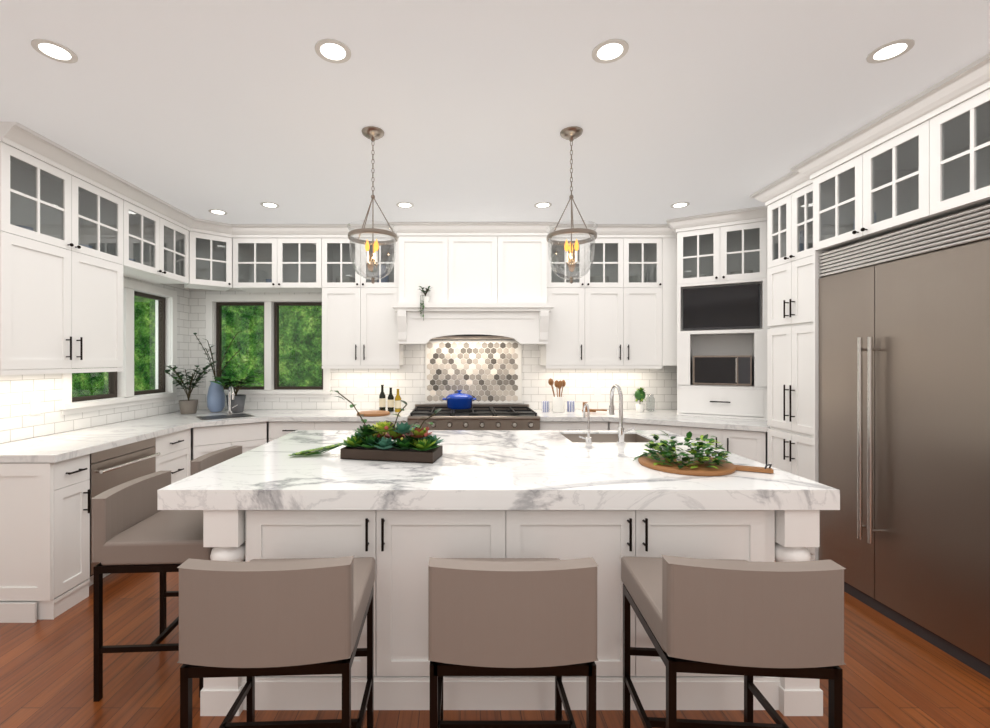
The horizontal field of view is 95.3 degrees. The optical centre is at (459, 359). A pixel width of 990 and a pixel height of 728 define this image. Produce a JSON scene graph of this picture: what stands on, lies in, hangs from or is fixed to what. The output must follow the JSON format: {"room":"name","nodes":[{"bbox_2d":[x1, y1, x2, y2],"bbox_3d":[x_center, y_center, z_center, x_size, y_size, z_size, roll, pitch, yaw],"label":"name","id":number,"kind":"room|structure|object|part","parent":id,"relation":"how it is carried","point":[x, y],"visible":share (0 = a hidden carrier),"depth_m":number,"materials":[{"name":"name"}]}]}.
{"room":"kitchen","nodes":[
{"label":"kitchen","id":0,"kind":"room"},
{"bbox_2d":[1,284,188,443],"bbox_3d":[-2.935,0.060,1.100,0.150,2.740,7.300,0,0,0],"label":"wall","id":1,"kind":"structure","parent":0,"point":[180,286],"depth_m":4.48,"materials":[{"name":"white tile"}]},
{"bbox_2d":[0,218,127,373],"bbox_3d":[-2.673,-0.353,2.920,0.305,0.817,0.899,0,0,0],"label":"upper cabinet","id":2,"kind":"object","parent":1,"relation":"attached to","point":[74,250],"depth_m":2.82,"materials":[{"name":"white wood"}]},
{"bbox_2d":[0,276,188,443],"bbox_3d":[-2.857,-0.105,3.572,0.006,1.249,2.344,0,0,0],"label":"tile","id":3,"kind":"structure","parent":1,"relation":"attached to","point":[18,421],"depth_m":3.17,"materials":[{"name":"white tile"}]},
{"bbox_2d":[60,278,179,414],"bbox_3d":[-2.915,-0.147,3.873,0.190,1.085,1.325,0,0,0],"label":"window","id":4,"kind":"structure","parent":1,"relation":"in","point":[121,392],"depth_m":3.98,"materials":[{"name":"white"}]},
{"bbox_2d":[189,238,609,442],"bbox_3d":[0.075,0.060,4.825,6.170,2.740,0.150,0,0,0],"label":"wall","id":5,"kind":"structure","parent":0,"point":[194,289],"depth_m":4.75,"materials":[{"name":"white paint"}]},
{"bbox_2d":[203,294,331,397],"bbox_3d":[-2.022,-0.147,4.805,1.336,1.085,0.190,0,0,0],"label":"window","id":6,"kind":"structure","parent":5,"relation":"in","point":[271,304],"depth_m":4.73,"materials":[{"name":"white"}]},
{"bbox_2d":[321,282,402,365],"bbox_3d":[-0.977,-0.353,4.584,0.763,0.817,0.328,0,0,0],"label":"upper cabinet","id":7,"kind":"object","parent":5,"relation":"attached to","point":[359,323],"depth_m":4.43,"materials":[{"name":"white painted wood"},{"name":"glass"},{"name":"dark bronze"}]},
{"bbox_2d":[189,291,676,408],"bbox_3d":[-0.127,-0.105,4.747,5.454,1.249,0.006,0,0,0],"label":"tile","id":8,"kind":"structure","parent":5,"relation":"attached to","point":[407,379],"depth_m":4.74,"materials":[{"name":"white tile"}]},
{"bbox_2d":[425,341,521,402],"bbox_3d":[0.142,0.125,4.738,1.015,0.660,0.011,0,0,0],"label":"tile backsplash","id":9,"kind":"structure","parent":8,"relation":"attached to","point":[485,371],"depth_m":4.73,"materials":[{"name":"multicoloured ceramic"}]},
{"bbox_2d":[392,236,553,344],"bbox_3d":[0.124,-0.713,4.484,1.526,1.115,0.517,0,0,0],"label":"range hood","id":10,"kind":"object","parent":5,"relation":"attached to","point":[496,286],"visible":0.98,"depth_m":4.35,"materials":[{"name":"white painted wood"}]},
{"bbox_2d":[419,286,430,301],"bbox_3d":[-0.337,-0.627,4.281,0.159,0.163,0.126,0,0,0],"label":"potted plant","id":11,"kind":"object","parent":10,"relation":"on","point":[425,298],"visible":0.98,"depth_m":4.28,"materials":[{"name":"white ceramic"}]},
{"bbox_2d":[419,295,424,320],"bbox_3d":[-0.359,-0.493,4.247,0.061,0.247,0.076,0,0,0],"label":"trail","id":12,"kind":"object","parent":11,"relation":"hanging from","point":[420,310],"visible":0.96,"depth_m":4.22,"materials":[{"name":"green plant"}]},
{"bbox_2d":[540,282,591,365],"bbox_3d":[1.065,-0.353,4.584,0.438,0.817,0.328,0,0,0],"label":"upper cabinet","id":13,"kind":"object","parent":5,"relation":"attached to","point":[570,319],"depth_m":4.43,"materials":[{"name":"white wood"}]},
{"bbox_2d":[592,282,663,365],"bbox_3d":[1.577,-0.353,4.584,0.818,0.817,0.328,0,0,0],"label":"upper cabinet","id":14,"kind":"object","parent":5,"relation":"attached to","point":[615,306],"depth_m":4.43,"materials":[{"name":"white wood"}]},
{"bbox_2d":[0,561,989,727],"bbox_3d":[0.075,1.480,1.175,6.170,0.100,7.450,0,0,0],"label":"floor","id":15,"kind":"structure","parent":0,"point":[896,675],"depth_m":1.99,"materials":[{"name":"brown wood"}]},
{"bbox_2d":[0,454,92,622],"bbox_3d":[-2.545,0.996,2.593,0.610,0.868,0.263,0,0,0],"label":"base cabinet","id":16,"kind":"object","parent":15,"relation":"on","point":[44,540],"depth_m":2.47,"materials":[{"name":"white wood"}]},
{"bbox_2d":[0,421,191,462],"bbox_3d":[-2.529,0.539,3.264,0.639,0.042,1.620,0,0,0],"label":"countertop","id":17,"kind":"structure","parent":16,"relation":"on","point":[54,448],"depth_m":2.91,"materials":[{"name":"stone"}]},
{"bbox_2d":[90,437,160,576],"bbox_3d":[-2.502,0.944,3.018,0.636,0.763,0.579,0,0,0],"label":"dishwasher","id":18,"kind":"object","parent":16,"relation":"in","point":[113,467],"visible":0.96,"depth_m":2.94,"materials":[{"name":"grey metal"}]},
{"bbox_2d":[91,471,213,701],"bbox_3d":[-1.322,1.005,2.130,0.528,0.850,0.504,0,0,0],"label":"stool","id":19,"kind":"object","parent":15,"relation":"on","point":[134,530],"visible":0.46,"depth_m":1.90,"materials":[{"name":"beige leather"}]},
{"bbox_2d":[91,471,213,565],"bbox_3d":[-1.322,0.722,2.130,0.527,0.284,0.504,0,0,0],"label":"cushion","id":20,"kind":"object","parent":19,"relation":"on","point":[128,528],"depth_m":1.95,"materials":[{"name":"brown leather"}]},
{"bbox_2d":[156,428,190,483],"bbox_3d":[-2.543,0.996,3.528,0.606,0.868,0.434,0,0,0],"label":"base cabinet","id":21,"kind":"object","parent":15,"relation":"on","point":[174,448],"depth_m":3.54,"materials":[{"name":"white wood"}]},
{"bbox_2d":[190,446,244,561],"bbox_3d":[-1.304,1.005,2.800,0.523,0.850,0.496,0,0,0],"label":"stool","id":22,"kind":"object","parent":15,"relation":"on","point":[204,462],"visible":0.1,"depth_m":2.76,"materials":[{"name":"brown metal"}]},
{"bbox_2d":[191,422,266,460],"bbox_3d":[-2.124,0.996,4.096,0.585,0.869,0.476,0,0,-39],"label":"base cabinet","id":23,"kind":"object","parent":15,"relation":"on","point":[245,436],"visible":0.12,"depth_m":3.91,"materials":[{"name":"white wood"}]},
{"bbox_2d":[177,556,374,727],"bbox_3d":[-0.560,1.005,1.497,0.498,0.850,0.524,0,0,0],"label":"stool","id":24,"kind":"object","parent":15,"relation":"on","point":[250,620],"visible":1,"depth_m":1.25,"materials":[{"name":"brown metal"}]},
{"bbox_2d":[177,556,374,667],"bbox_3d":[-0.560,0.722,1.497,0.498,0.284,0.524,0,0,0],"label":"cushion","id":25,"kind":"object","parent":24,"relation":"on","point":[287,612],"depth_m":1.25,"materials":[{"name":"brown leather"}]},
{"bbox_2d":[269,421,320,441],"bbox_3d":[-1.518,0.996,4.436,0.478,0.868,0.612,0,0,0],"label":"base cabinet","id":26,"kind":"object","parent":15,"relation":"on","point":[278,429],"depth_m":4.13,"materials":[{"name":"white wood"}]},
{"bbox_2d":[129,409,412,427],"bbox_3d":[-1.664,0.539,4.229,2.370,0.042,1.027,0,0,0],"label":"countertop","id":27,"kind":"structure","parent":26,"relation":"on","point":[203,417],"depth_m":4.14,"materials":[{"name":"stone"}]},
{"bbox_2d":[164,361,216,413],"bbox_3d":[-2.614,0.263,4.370,0.452,0.506,0.482,0,0,0],"label":"potted plant","id":28,"kind":"object","parent":27,"relation":"on","point":[189,406],"visible":1,"depth_m":4.33,"materials":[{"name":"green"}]},
{"bbox_2d":[193,332,242,411],"bbox_3d":[-2.424,0.111,4.495,0.446,0.810,0.466,0,0,0],"label":"potted plant","id":29,"kind":"object","parent":27,"relation":"on","point":[216,398],"visible":0.83,"depth_m":4.47,"materials":[{"name":"blue ceramic"}]},
{"bbox_2d":[227,385,237,413],"bbox_3d":[-2.172,0.379,4.282,0.120,0.280,0.169,0,0,0],"label":"faucet","id":30,"kind":"object","parent":27,"relation":"on","point":[231,388],"visible":1,"depth_m":4.31,"materials":[{"name":"silver metal"}]},
{"bbox_2d":[210,376,257,412],"bbox_3d":[-2.207,0.335,4.468,0.413,0.362,0.465,0,0,0],"label":"potted plant","id":31,"kind":"object","parent":27,"relation":"on","point":[238,400],"visible":0.96,"depth_m":4.41,"materials":[{"name":"green plant"}]},
{"bbox_2d":[357,410,389,416],"bbox_3d":[-0.820,0.507,4.270,0.310,0.024,0.310,0,0,0],"label":"round board","id":32,"kind":"object","parent":27,"relation":"on","point":[373,413],"visible":0.88,"depth_m":4.18,"materials":[{"name":"brown wood"}]},
{"bbox_2d":[379,385,385,410],"bbox_3d":[-0.780,0.384,4.520,0.063,0.270,0.063,0,0,-15],"label":"oil bottle","id":33,"kind":"object","parent":27,"relation":"on","point":[382,401],"depth_m":4.50,"materials":[{"name":"black glass"}]},
{"bbox_2d":[388,388,393,411],"bbox_3d":[-0.700,0.399,4.550,0.063,0.240,0.063,0,0,-15],"label":"oil bottle","id":34,"kind":"object","parent":27,"relation":"on","point":[390,397],"depth_m":4.53,"materials":[{"name":"black glass"}]},
{"bbox_2d":[395,389,400,411],"bbox_3d":[-0.620,0.404,4.500,0.063,0.230,0.063,0,0,-15],"label":"oil bottle","id":35,"kind":"object","parent":27,"relation":"on","point":[397,399],"depth_m":4.47,"materials":[{"name":"yellow glass"}]},
{"bbox_2d":[321,421,407,429],"bbox_3d":[-0.908,0.996,4.436,0.857,0.868,0.612,0,0,0],"label":"base cabinet","id":36,"kind":"object","parent":15,"relation":"on","point":[325,425],"depth_m":4.13,"materials":[{"name":"white wood"}]},
{"bbox_2d":[407,404,539,429],"bbox_3d":[0.125,0.948,4.367,1.194,0.965,0.737,0,0,0],"label":"range","id":37,"kind":"object","parent":15,"relation":"on","point":[499,417],"visible":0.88,"depth_m":4.06,"materials":[{"name":"silver metal"}]},
{"bbox_2d":[442,390,476,408],"bbox_3d":[-0.005,0.392,4.520,0.342,0.182,0.276,0,0,0],"label":"pot","id":38,"kind":"object","parent":37,"relation":"on","point":[459,400],"visible":1,"depth_m":4.42,"materials":[{"name":"blue metal"}]},
{"bbox_2d":[193,508,828,715],"bbox_3d":[0.207,1.016,2.560,2.501,0.828,1.506,0,0,0],"label":"kitchen island","id":39,"kind":"object","parent":15,"relation":"on","point":[401,542],"depth_m":1.84,"materials":[{"name":"white painted wood"},{"name":"marble"},{"name":"dark bronze"}]},
{"bbox_2d":[157,440,839,509],"bbox_3d":[0.155,0.559,2.320,2.730,0.080,1.040,0,0,0],"label":"island countertop","id":40,"kind":"structure","parent":39,"relation":"on","point":[468,473],"depth_m":1.91,"materials":[{"name":"white stone"}]},
{"bbox_2d":[288,390,442,462],"bbox_3d":[-0.496,0.340,2.395,0.835,0.355,0.348,0,0,0],"label":"succulent planter","id":41,"kind":"object","parent":40,"relation":"on","point":[415,444],"visible":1,"depth_m":2.35,"materials":[{"name":"brown wood"}]},
{"bbox_2d":[633,430,773,475],"bbox_3d":[1.165,0.440,2.220,0.561,0.157,0.430,0,0,0],"label":"serving board","id":42,"kind":"object","parent":40,"relation":"on","point":[686,458],"visible":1,"depth_m":2.14,"materials":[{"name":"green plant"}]},
{"bbox_2d":[428,557,598,727],"bbox_3d":[0.150,1.005,1.492,0.480,0.850,0.515,0,0,0],"label":"stool","id":43,"kind":"object","parent":15,"relation":"on","point":[512,616],"visible":1,"depth_m":1.25,"materials":[{"name":"brown metal"}]},
{"bbox_2d":[428,557,598,667],"bbox_3d":[0.150,0.722,1.492,0.480,0.284,0.515,0,0,0],"label":"cushion","id":44,"kind":"object","parent":43,"relation":"on","point":[483,612],"depth_m":1.24,"materials":[{"name":"brown leather"}]},
{"bbox_2d":[540,421,607,429],"bbox_3d":[1.046,0.996,4.418,0.630,0.869,0.648,0,0,0],"label":"base cabinet","id":45,"kind":"object","parent":15,"relation":"on","point":[570,425],"visible":0.06,"depth_m":4.13,"materials":[{"name":"white wood"}]},
{"bbox_2d":[610,422,677,433],"bbox_3d":[1.779,0.996,4.224,0.814,0.868,0.846,0,0,0],"label":"base cabinet","id":46,"kind":"object","parent":15,"relation":"on","point":[613,425],"depth_m":3.98,"materials":[{"name":"white wood"}]},
{"bbox_2d":[678,426,765,464],"bbox_3d":[2.268,0.996,3.942,0.866,0.868,0.817,0,0,0],"label":"base cabinet","id":47,"kind":"object","parent":15,"relation":"on","point":[751,445],"depth_m":3.63,"materials":[{"name":"white wood"}]},
{"bbox_2d":[532,409,769,431],"bbox_3d":[1.863,0.540,4.123,2.269,0.040,1.237,0,0,0],"label":"countertop","id":48,"kind":"structure","parent":47,"relation":"on","point":[670,417],"depth_m":4.06,"materials":[{"name":"stone"}]},
{"bbox_2d":[542,401,548,411],"bbox_3d":[0.860,0.467,4.520,0.074,0.105,0.072,0,0,0],"label":"striped canister","id":49,"kind":"object","parent":48,"relation":"on","point":[545,404],"depth_m":4.49,"materials":[{"name":"white ceramic"}]},
{"bbox_2d":[548,378,565,412],"bbox_3d":[0.971,0.351,4.476,0.178,0.337,0.128,0,0,0],"label":"utensil crock","id":50,"kind":"object","parent":48,"relation":"on","point":[558,404],"visible":1,"depth_m":4.44,"materials":[{"name":"white ceramic"}]},
{"bbox_2d":[567,401,574,411],"bbox_3d":[1.120,0.467,4.540,0.074,0.105,0.072,0,0,0],"label":"striped canister","id":51,"kind":"object","parent":48,"relation":"on","point":[570,406],"depth_m":4.51,"materials":[{"name":"white ceramic"}]},
{"bbox_2d":[582,402,606,411],"bbox_3d":[1.351,0.474,4.524,0.222,0.089,0.123,0,0,0],"label":"scoop","id":52,"kind":"object","parent":48,"relation":"on","point":[593,410],"visible":0.67,"depth_m":4.50,"materials":[{"name":"brown"}]},
{"bbox_2d":[634,387,645,411],"bbox_3d":[1.798,0.396,4.500,0.152,0.246,0.159,0,0,0],"label":"topiary","id":53,"kind":"object","parent":48,"relation":"on","point":[640,394],"visible":1,"depth_m":4.47,"materials":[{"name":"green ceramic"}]},
{"bbox_2d":[646,394,654,411],"bbox_3d":[1.930,0.433,4.560,0.080,0.172,0.078,0,0,0],"label":"glass jar","id":54,"kind":"object","parent":48,"relation":"on","point":[651,403],"visible":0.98,"depth_m":4.57,"materials":[{"name":"clear glass"}]},
{"bbox_2d":[677,221,769,419],"bbox_3d":[2.487,-0.376,4.156,0.848,1.789,0.396,0,0,30],"label":"tall cabinet","id":55,"kind":"object","parent":48,"relation":"on","point":[725,256],"depth_m":4.10,"materials":[{"name":"white wood"}]},
{"bbox_3d":[2.373,-0.477,4.107,0.610,0.385,0.043,0,0,30],"label":"tv screen","id":56,"kind":"part","parent":55,"relation":"part of","materials":[{"name":"black glass"}]},
{"bbox_2d":[693,355,751,385],"bbox_3d":[2.433,0.094,4.191,0.460,0.268,0.328,0,0,30],"label":"microwave","id":57,"kind":"object","parent":55,"relation":"in","point":[724,370],"visible":0.98,"depth_m":4.06,"materials":[{"name":"silver metal"}]},
{"bbox_2d":[621,555,846,727],"bbox_3d":[0.849,1.005,1.493,0.480,0.850,0.515,0,0,4],"label":"stool","id":58,"kind":"object","parent":15,"relation":"on","point":[748,620],"visible":1,"depth_m":1.26,"materials":[{"name":"brown metal"}]},
{"bbox_2d":[621,555,846,668],"bbox_3d":[0.850,0.722,1.499,0.512,0.284,0.532,0,0,0],"label":"cushion","id":59,"kind":"object","parent":58,"relation":"on","point":[697,612],"depth_m":1.25,"materials":[{"name":"brown leather"}]},
{"bbox_2d":[767,183,812,560],"bbox_3d":[2.672,0.080,3.245,0.636,2.700,0.510,0,0,0],"label":"pantry cabinet","id":60,"kind":"object","parent":15,"relation":"on","point":[790,332],"visible":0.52,"depth_m":3.25,"materials":[{"name":"white wood"}]},
{"bbox_2d":[813,89,989,560],"bbox_3d":[2.648,0.080,2.429,0.684,2.700,1.112,0,0,0],"label":"tall cabinet","id":61,"kind":"object","parent":15,"relation":"on","point":[936,167],"visible":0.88,"depth_m":2.55,"materials":[{"name":"white painted wood"},{"name":"glass"},{"name":"dark metal"}]},
{"bbox_2d":[818,203,989,678],"bbox_3d":[2.624,0.363,2.429,0.662,2.134,1.064,0,0,0],"label":"refrigerator","id":62,"kind":"object","parent":15,"relation":"on","point":[904,391],"visible":1,"depth_m":2.34,"materials":[{"name":"grey metal"}]},
{"bbox_2d":[0,0,989,223],"bbox_3d":[0.075,-1.340,1.175,6.170,0.060,7.450,0,0,0],"label":"ceiling","id":63,"kind":"structure","parent":0,"point":[238,111],"depth_m":2.23,"materials":[{"name":"white paint"}]},
{"bbox_2d":[31,39,77,63],"bbox_3d":[-1.717,-1.308,1.908,0.148,0.003,0.148,0,0,-9],"label":"recessed light","id":64,"kind":"object","parent":63,"relation":"in","point":[52,50],"depth_m":1.90,"materials":[{"name":"white ceramic"}]},
{"bbox_2d":[184,231,231,290],"bbox_3d":[-2.459,-0.990,4.401,0.363,0.560,0.324,0,0,-40],"label":"upper cabinet","id":65,"kind":"object","parent":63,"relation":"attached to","point":[210,262],"visible":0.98,"depth_m":4.38,"materials":[{"name":"white wood"}]},
{"bbox_2d":[208,209,226,214],"bbox_3d":[-2.140,-1.308,3.980,0.148,0.003,0.148,0,0,-9],"label":"recessed light","id":66,"kind":"object","parent":63,"relation":"in","point":[214,211],"depth_m":3.98,"materials":[{"name":"white ceramic"}]},
{"bbox_2d":[260,202,278,207],"bbox_3d":[-1.605,-1.308,3.800,0.148,0.003,0.148,0,0,-9],"label":"recessed light","id":67,"kind":"object","parent":63,"relation":"in","point":[265,204],"depth_m":3.79,"materials":[{"name":"white plastic"}]},
{"bbox_2d":[315,39,350,63],"bbox_3d":[-0.538,-1.308,1.908,0.148,0.003,0.148,0,0,-9],"label":"recessed light","id":68,"kind":"object","parent":63,"relation":"in","point":[338,52],"depth_m":1.90,"materials":[{"name":"white ceramic"}]},
{"bbox_2d":[347,126,397,283],"bbox_3d":[-0.500,-0.874,2.585,0.292,0.871,0.292,0,0,0],"label":"pendant light","id":69,"kind":"object","parent":63,"relation":"hanging from","point":[372,133],"visible":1,"depth_m":2.57,"materials":[{"name":"silver metal"}]},
{"bbox_2d":[396,202,413,207],"bbox_3d":[-0.464,-1.308,3.800,0.148,0.003,0.148,0,0,-9],"label":"recessed light","id":70,"kind":"object","parent":63,"relation":"in","point":[401,204],"depth_m":3.80,"materials":[{"name":"white plastic"}]},
{"bbox_2d":[534,202,551,207],"bbox_3d":[0.700,-1.308,3.800,0.148,0.003,0.148,0,0,-9],"label":"recessed light","id":71,"kind":"object","parent":63,"relation":"in","point":[541,204],"depth_m":3.80,"materials":[{"name":"white plastic"}]},
{"bbox_2d":[546,126,597,283],"bbox_3d":[0.640,-0.874,2.585,0.292,0.871,0.292,0,0,0],"label":"pendant light","id":72,"kind":"object","parent":63,"relation":"hanging from","point":[571,133],"visible":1,"depth_m":2.57,"materials":[{"name":"silver metal"}]},
{"bbox_2d":[592,39,628,63],"bbox_3d":[0.636,-1.308,1.908,0.148,0.003,0.148,0,0,-9],"label":"recessed light","id":73,"kind":"object","parent":63,"relation":"in","point":[611,50],"depth_m":1.90,"materials":[{"name":"white plastic"}]},
{"bbox_2d":[670,202,689,207],"bbox_3d":[1.858,-1.308,3.800,0.148,0.003,0.148,0,0,-9],"label":"recessed light","id":74,"kind":"object","parent":63,"relation":"in","point":[680,204],"depth_m":3.80,"materials":[{"name":"white plastic"}]},
{"bbox_2d":[866,39,914,63],"bbox_3d":[1.823,-1.308,1.908,0.148,0.003,0.148,0,0,-9],"label":"recessed light","id":75,"kind":"object","parent":63,"relation":"in","point":[889,51],"depth_m":1.90,"materials":[{"name":"white plastic"}]},
{"bbox_2d":[766,432,766,464],"bbox_3d":[3.085,0.060,1.100,0.150,2.740,7.300,0,0,0],"label":"wall","id":76,"kind":"structure","parent":0,"point":[766,448],"depth_m":4.42,"materials":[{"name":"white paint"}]},
{"bbox_2d":[0,53,989,237],"bbox_3d":[0.225,-1.255,3.145,5.530,0.108,2.590,0,0,0],"label":"crown molding","id":77,"kind":"structure","parent":76,"relation":"attached to","point":[967,82],"depth_m":3.32,"materials":[{"name":"white wood"}]},
{"label":"outside","id":78,"kind":"structure","parent":0,"visible":0},
{"bbox_2d":[72,368,107,396],"bbox_3d":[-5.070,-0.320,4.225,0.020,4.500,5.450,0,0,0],"label":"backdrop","id":79,"kind":"structure","parent":78,"point":[88,380],"depth_m":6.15,"materials":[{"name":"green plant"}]},
{"bbox_2d":[134,296,321,390],"bbox_3d":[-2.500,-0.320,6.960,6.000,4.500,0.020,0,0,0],"label":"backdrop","id":80,"kind":"structure","parent":78,"point":[231,316],"depth_m":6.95,"materials":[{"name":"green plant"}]}
]}

